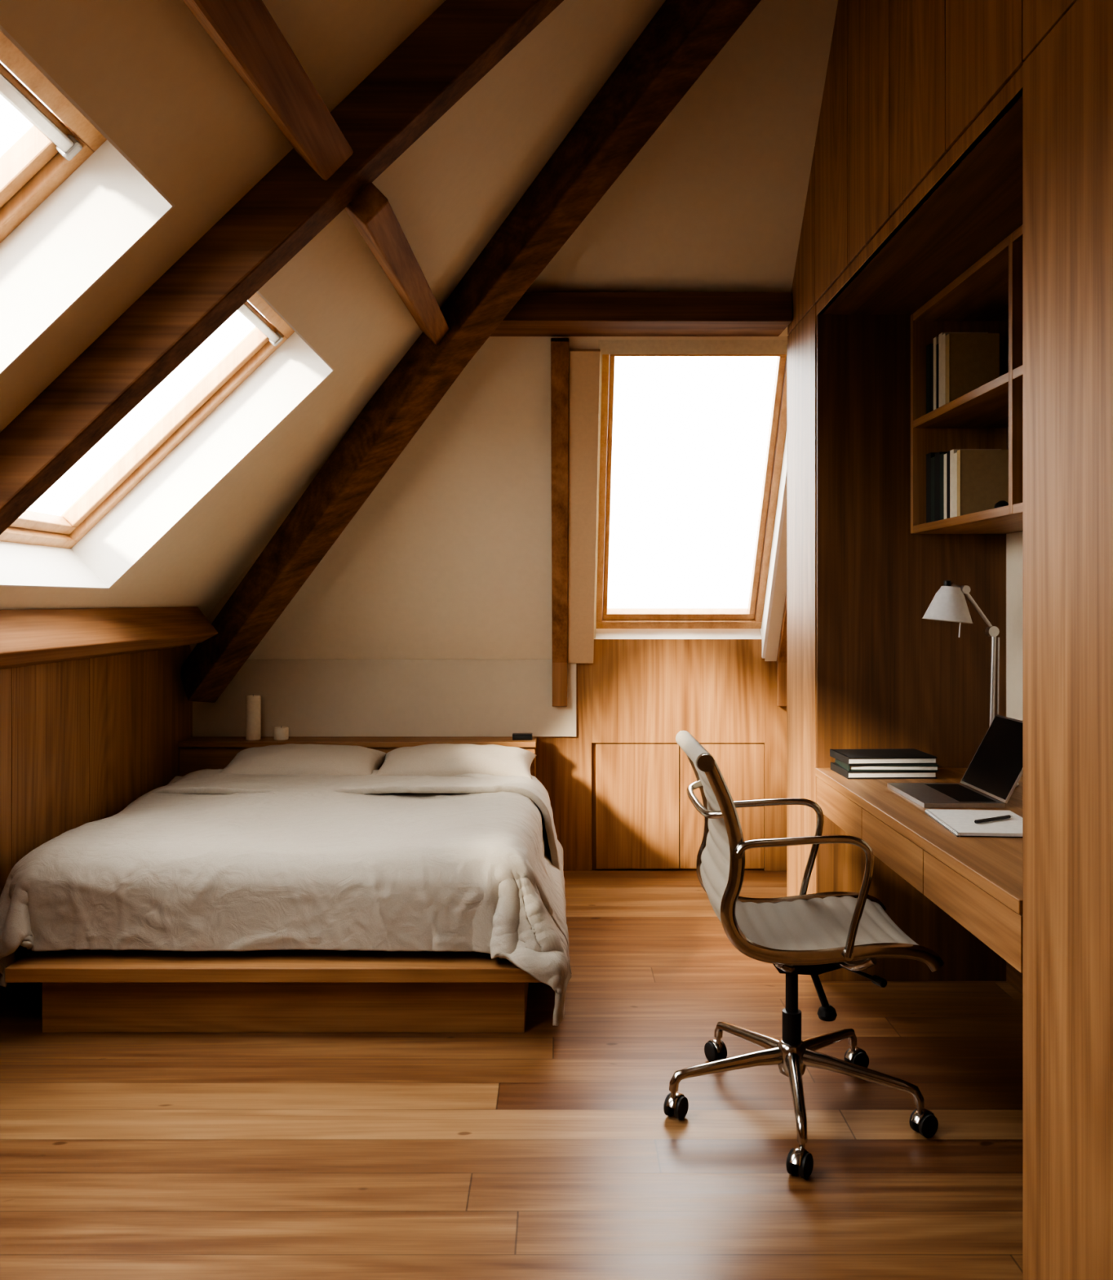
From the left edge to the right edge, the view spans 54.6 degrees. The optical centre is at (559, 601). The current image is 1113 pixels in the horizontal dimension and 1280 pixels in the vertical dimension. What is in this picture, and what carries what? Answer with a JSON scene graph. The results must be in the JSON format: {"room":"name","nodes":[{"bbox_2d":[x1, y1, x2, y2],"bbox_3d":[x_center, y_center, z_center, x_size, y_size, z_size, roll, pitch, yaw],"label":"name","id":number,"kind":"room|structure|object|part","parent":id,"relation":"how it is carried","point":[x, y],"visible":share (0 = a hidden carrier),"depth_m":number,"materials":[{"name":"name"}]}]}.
{"room":"home office","nodes":[
{"label":"home office","id":0,"kind":"room"},
{"bbox_2d":[0,644,193,1013],"bbox_3d":[-1.960,0.800,2.050,0.120,1.200,7.300,0,0,0],"label":"wall","id":1,"kind":"structure","parent":0,"point":[82,740],"depth_m":4.26,"materials":[{"name":"brown wood"}]},
{"bbox_2d":[0,606,217,669],"bbox_3d":[-1.758,0.127,1.810,0.281,0.204,6.620,0,0,0],"label":"ledge","id":2,"kind":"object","parent":1,"relation":"on","point":[28,637],"depth_m":3.85,"materials":[{"name":"brown wood"}]},
{"bbox_2d":[0,0,838,661],"bbox_3d":[-0.175,-1.248,2.108,4.051,3.117,7.416,0,0,0],"label":"ceiling","id":3,"kind":"structure","parent":0,"point":[449,556],"depth_m":3.97,"materials":[{"name":"paint"}]},
{"bbox_2d":[0,30,106,243],"bbox_3d":[-1.413,-0.628,1.732,0.897,0.874,1.164,0,0,0],"label":"frame","id":4,"kind":"object","parent":3,"relation":"attached to","point":[58,169],"visible":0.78,"depth_m":2.27,"materials":[{"name":"brown wood"}]},
{"bbox_2d":[0,62,74,208],"bbox_3d":[-1.415,-0.629,1.732,0.795,0.773,1.066,0,0,0],"label":"window","id":5,"kind":"structure","parent":4,"relation":"attached to","point":[33,149],"depth_m":2.23,"materials":[{"name":"brown wood"}]},
{"bbox_2d":[0,72,82,160],"bbox_3d":[-1.021,-0.946,1.732,0.049,0.049,1.054,0,0,0],"label":"roller blind","id":6,"kind":"object","parent":4,"relation":"attached to","point":[68,146],"visible":1,"depth_m":2.10,"materials":[{"name":"metal"}]},
{"bbox_2d":[0,24,175,375],"bbox_3d":[-1.309,-0.520,1.732,0.969,0.949,1.164,0,0,0],"label":"lining","id":7,"kind":"object","parent":3,"relation":"attached to","point":[102,210],"visible":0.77,"depth_m":2.31,"materials":[{"name":"white paint"}]},
{"bbox_2d":[0,292,294,548],"bbox_3d":[-1.413,-0.628,3.373,0.897,0.874,1.165,0,0,0],"label":"frame","id":8,"kind":"object","parent":3,"relation":"attached to","point":[13,535],"visible":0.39,"depth_m":3.91,"materials":[{"name":"brown wood"}]},
{"bbox_2d":[9,301,278,534],"bbox_3d":[-1.415,-0.629,3.373,0.795,0.773,1.067,0,0,0],"label":"window","id":9,"kind":"structure","parent":8,"relation":"attached to","point":[233,362],"depth_m":3.87,"materials":[{"name":"brown wood"}]},
{"bbox_2d":[237,303,283,346],"bbox_3d":[-1.021,-0.946,3.373,0.049,0.049,1.055,0,0,0],"label":"flap","id":10,"kind":"object","parent":8,"relation":"attached to","point":[275,339],"visible":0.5,"depth_m":3.67,"materials":[{"name":"metal"}]},
{"bbox_2d":[0,291,334,589],"bbox_3d":[-1.309,-0.520,3.373,0.969,0.949,1.165,0,0,0],"label":"lining","id":11,"kind":"object","parent":3,"relation":"attached to","point":[295,369],"visible":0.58,"depth_m":3.95,"materials":[{"name":"white paint"}]},
{"bbox_2d":[182,0,353,180],"bbox_3d":[-0.560,-0.975,1.535,0.131,0.240,1.877,0,0,2],"label":"beam","id":12,"kind":"structure","parent":3,"relation":"attached to","point":[245,32],"depth_m":1.98,"materials":[{"name":"brown wood"}]},
{"bbox_2d":[0,0,564,534],"bbox_3d":[-0.430,-1.153,2.555,2.740,2.832,0.110,0,0,0],"label":"beam","id":13,"kind":"structure","parent":3,"relation":"attached to","point":[455,46],"depth_m":2.50,"materials":[{"name":"brown wood"}]},
{"bbox_2d":[344,182,449,344],"bbox_3d":[-0.487,-1.038,3.480,0.124,0.248,1.768,0,0,-1],"label":"beam","id":14,"kind":"structure","parent":3,"relation":"attached to","point":[371,211],"depth_m":3.03,"materials":[{"name":"brown wood"}]},
{"bbox_2d":[180,0,761,702],"bbox_3d":[-0.469,-0.922,4.369,3.596,2.865,0.276,0,0,40],"label":"beam","id":15,"kind":"structure","parent":3,"relation":"attached to","point":[683,37],"depth_m":4.22,"materials":[{"name":"brown wood"}]},
{"bbox_2d":[568,349,600,663],"bbox_3d":[0.112,-0.387,5.116,0.133,1.412,0.957,0,0,0],"label":"lining","id":16,"kind":"object","parent":3,"relation":"attached to","point":[584,364],"visible":1,"depth_m":5.04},
{"bbox_2d":[490,292,792,336],"bbox_3d":[0.238,-1.194,4.509,1.416,0.118,0.297,0,0,0],"label":"beam","id":17,"kind":"structure","parent":3,"relation":"attached to","point":[535,313],"depth_m":4.36,"materials":[{"name":"brown wood"}]},
{"bbox_2d":[594,339,787,638],"bbox_3d":[0.620,-0.499,5.170,0.900,1.377,1.061,0,0,0],"label":"lining","id":18,"kind":"object","parent":3,"relation":"attached to","point":[606,346],"visible":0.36,"depth_m":4.66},
{"bbox_2d":[595,354,786,628],"bbox_3d":[0.623,-0.548,5.213,0.865,1.378,0.962,0,0,0],"label":"frame","id":19,"kind":"object","parent":3,"relation":"attached to","point":[757,622],"visible":0.31,"depth_m":5.32,"materials":[{"name":"brown wood"}]},
{"bbox_2d":[192,639,786,871],"bbox_3d":[-0.075,0.797,5.692,3.850,1.205,0.215,0,0,0],"label":"wall","id":20,"kind":"structure","parent":0,"point":[633,691],"depth_m":5.60,"materials":[{"name":"brown wood"}]},
{"bbox_2d":[551,337,568,706],"bbox_3d":[0.004,-0.297,5.098,0.078,1.673,1.002,0,0,0],"label":"wooden post","id":21,"kind":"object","parent":20,"relation":"attached to","point":[559,346],"depth_m":5.06,"materials":[{"name":"brown wood"}]},
{"bbox_2d":[595,743,764,868],"bbox_3d":[0.630,1.064,5.612,0.875,0.648,0.020,0,0,0],"label":"lower cabinet","id":22,"kind":"object","parent":20,"relation":"attached to","point":[637,784],"visible":0.76,"depth_m":5.60,"materials":[{"name":"brown wood"}]},
{"bbox_3d":[0.409,1.064,5.612,0.433,0.648,0.020,0,0,0],"label":"cupboard panel","id":23,"kind":"part","parent":22,"relation":"part of","materials":[{"name":"brown wood"}]},
{"bbox_3d":[0.849,1.064,5.612,0.437,0.648,0.020,0,0,0],"label":"cupboard panel","id":24,"kind":"part","parent":22,"relation":"part of","materials":[{"name":"brown wood"}]},
{"bbox_2d":[594,431,786,658],"bbox_3d":[0.620,-0.452,5.231,0.900,1.505,1.139,0,0,0],"label":"sill","id":25,"kind":"structure","parent":20,"relation":"attached to","point":[762,633],"depth_m":5.60,"materials":[{"name":"white paint"}]},
{"bbox_2d":[602,354,786,619],"bbox_3d":[0.623,-0.528,5.223,0.789,1.241,0.854,0,0,0],"label":"window","id":26,"kind":"structure","parent":20,"relation":"in","point":[748,613],"depth_m":5.28,"materials":[{"name":"brown wood"}]},
{"bbox_2d":[777,591,786,706],"bbox_3d":[1.169,-0.297,5.098,0.078,1.673,1.002,0,0,0],"label":"trim","id":27,"kind":"structure","parent":20,"relation":"attached to","point":[782,652],"depth_m":5.55,"materials":[{"name":"brown wood"}]},
{"bbox_2d":[0,869,1022,1279],"bbox_3d":[-0.075,1.450,2.075,3.850,0.100,7.350,0,0,0],"label":"floor","id":28,"kind":"structure","parent":0,"point":[551,1150],"depth_m":2.81,"materials":[{"name":"brown wood"}]},
{"bbox_2d":[0,737,574,1032],"bbox_3d":[-0.923,1.044,4.476,1.947,0.712,2.228,0,0,0],"label":"bed","id":29,"kind":"object","parent":28,"relation":"on","point":[293,884],"visible":1,"depth_m":3.50,"materials":[{"name":"beige fabric"}]},
{"bbox_2d":[245,693,261,740],"bbox_3d":[-1.552,0.585,5.470,0.074,0.230,0.074,0,0,0],"label":"pillar candle","id":30,"kind":"object","parent":29,"relation":"on","point":[253,703],"visible":1,"depth_m":5.44,"materials":[{"name":"wax"}]},
{"bbox_2d":[274,726,288,740],"bbox_3d":[-1.410,0.666,5.470,0.072,0.068,0.072,0,0,0],"label":"votive candle","id":31,"kind":"object","parent":29,"relation":"on","point":[281,733],"visible":1,"depth_m":5.44,"materials":[{"name":"wax"}]},
{"bbox_2d":[219,743,386,775],"bbox_3d":[-1.220,0.787,5.140,0.760,0.196,0.415,0,0,0],"label":"pillow","id":32,"kind":"object","parent":29,"relation":"on","point":[262,759],"depth_m":5.02,"materials":[{"name":"fabric"}]},
{"bbox_3d":[-1.006,1.050,5.471,1.781,0.700,0.223,0,0,0],"label":"headboard","id":33,"kind":"part","parent":29,"relation":"part of","materials":[{"name":"brown wood"}]},
{"bbox_2d":[376,743,537,779],"bbox_3d":[-0.490,0.788,5.140,0.760,0.199,0.415,0,0,0],"label":"pillow","id":34,"kind":"object","parent":29,"relation":"on","point":[411,760],"depth_m":5.01,"materials":[{"name":"fabric"}]},
{"bbox_2d":[512,733,533,740],"bbox_3d":[-0.185,0.685,5.464,0.100,0.030,0.052,0,0,0],"label":"alarm clock","id":35,"kind":"object","parent":29,"relation":"on","point":[516,736],"visible":1,"depth_m":5.44,"materials":[{"name":"black plastic"}]},
{"bbox_2d":[663,730,944,1179],"bbox_3d":[0.639,0.892,2.957,0.710,1.016,0.727,0,0,0],"label":"office chair","id":36,"kind":"object","parent":28,"relation":"on","point":[814,935],"visible":1,"depth_m":2.91,"materials":[{"name":"fabric"}]},
{"bbox_2d":[786,0,1112,1279],"bbox_3d":[1.349,-0.565,1.496,0.797,3.930,5.987,0,0,0],"label":"built-in wardrobe","id":37,"kind":"object","parent":28,"relation":"on","point":[946,128],"visible":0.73,"depth_m":2.82,"materials":[{"name":"brown wood"}]},
{"bbox_2d":[815,768,1022,973],"bbox_3d":[1.296,0.689,3.094,0.703,0.151,1.761,0,0,0],"label":"desk","id":38,"kind":"object","parent":37,"relation":"in","point":[977,882],"visible":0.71,"depth_m":2.78,"materials":[{"name":"brown wood"}]},
{"bbox_2d":[830,748,938,778],"bbox_3d":[1.154,0.575,3.830,0.329,0.075,0.225,0,0,0],"label":"stack","id":39,"kind":"object","parent":38,"relation":"on","point":[868,763],"visible":1,"depth_m":3.73,"materials":[{"name":"paper"}]},
{"bbox_2d":[887,714,1022,808],"bbox_3d":[1.268,0.492,3.380,0.365,0.240,0.360,0,0,0],"label":"laptop","id":40,"kind":"object","parent":38,"relation":"on","point":[995,770],"visible":0.98,"depth_m":3.37,"materials":[{"name":"metal"}]},
{"bbox_3d":[1.388,0.486,3.380,0.125,0.228,0.360,0,0,0],"label":"lid","id":41,"kind":"part","parent":40,"relation":"part of","materials":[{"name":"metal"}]},
{"bbox_2d":[922,580,1019,786],"bbox_3d":[1.381,0.270,3.620,0.315,0.684,0.176,0,0,0],"label":"desk lamp","id":42,"kind":"object","parent":38,"relation":"on","point":[949,603],"depth_m":3.60,"materials":[{"name":"white metal"}]},
{"bbox_2d":[924,808,1022,837],"bbox_3d":[1.167,0.607,2.957,0.244,0.014,0.326,0,0,5],"label":"notebook","id":43,"kind":"object","parent":38,"relation":"on","point":[961,823],"visible":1,"depth_m":2.93,"materials":[{"name":"paper"}]},
{"bbox_2d":[974,814,1013,823],"bbox_3d":[1.196,0.597,2.958,0.153,0.010,0.009,0,0,-30],"label":"pen","id":44,"kind":"object","parent":43,"relation":"on","point":[1008,816],"visible":1,"depth_m":2.95,"materials":[{"name":"black plastic"}]},
{"bbox_2d":[911,224,1022,533],"bbox_3d":[1.473,-0.653,3.094,0.354,0.806,1.763,0,0,0],"label":"bookshelf","id":45,"kind":"object","parent":37,"relation":"attached to","point":[988,296],"visible":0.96,"depth_m":3.69,"materials":[{"name":"brown wood"}]},
{"bbox_2d":[926,332,999,413],"bbox_3d":[1.429,-0.803,3.822,0.172,0.280,0.234,0,0,0],"label":"books","id":46,"kind":"object","parent":45,"relation":"on","point":[958,363],"visible":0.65,"depth_m":3.71,"materials":[{"name":"paper"}]},
{"bbox_2d":[926,448,1008,523],"bbox_3d":[1.429,-0.408,3.772,0.172,0.260,0.334,0,0,0],"label":"books","id":47,"kind":"object","parent":45,"relation":"on","point":[960,482],"visible":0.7,"depth_m":3.60,"materials":[{"name":"paper"}]},
{"bbox_2d":[994,500,1008,508],"bbox_3d":[1.420,-0.301,3.450,0.052,0.045,0.052,0,0,0],"label":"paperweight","id":48,"kind":"object","parent":45,"relation":"on","point":[1002,503],"visible":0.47,"depth_m":3.43,"materials":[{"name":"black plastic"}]}
]}

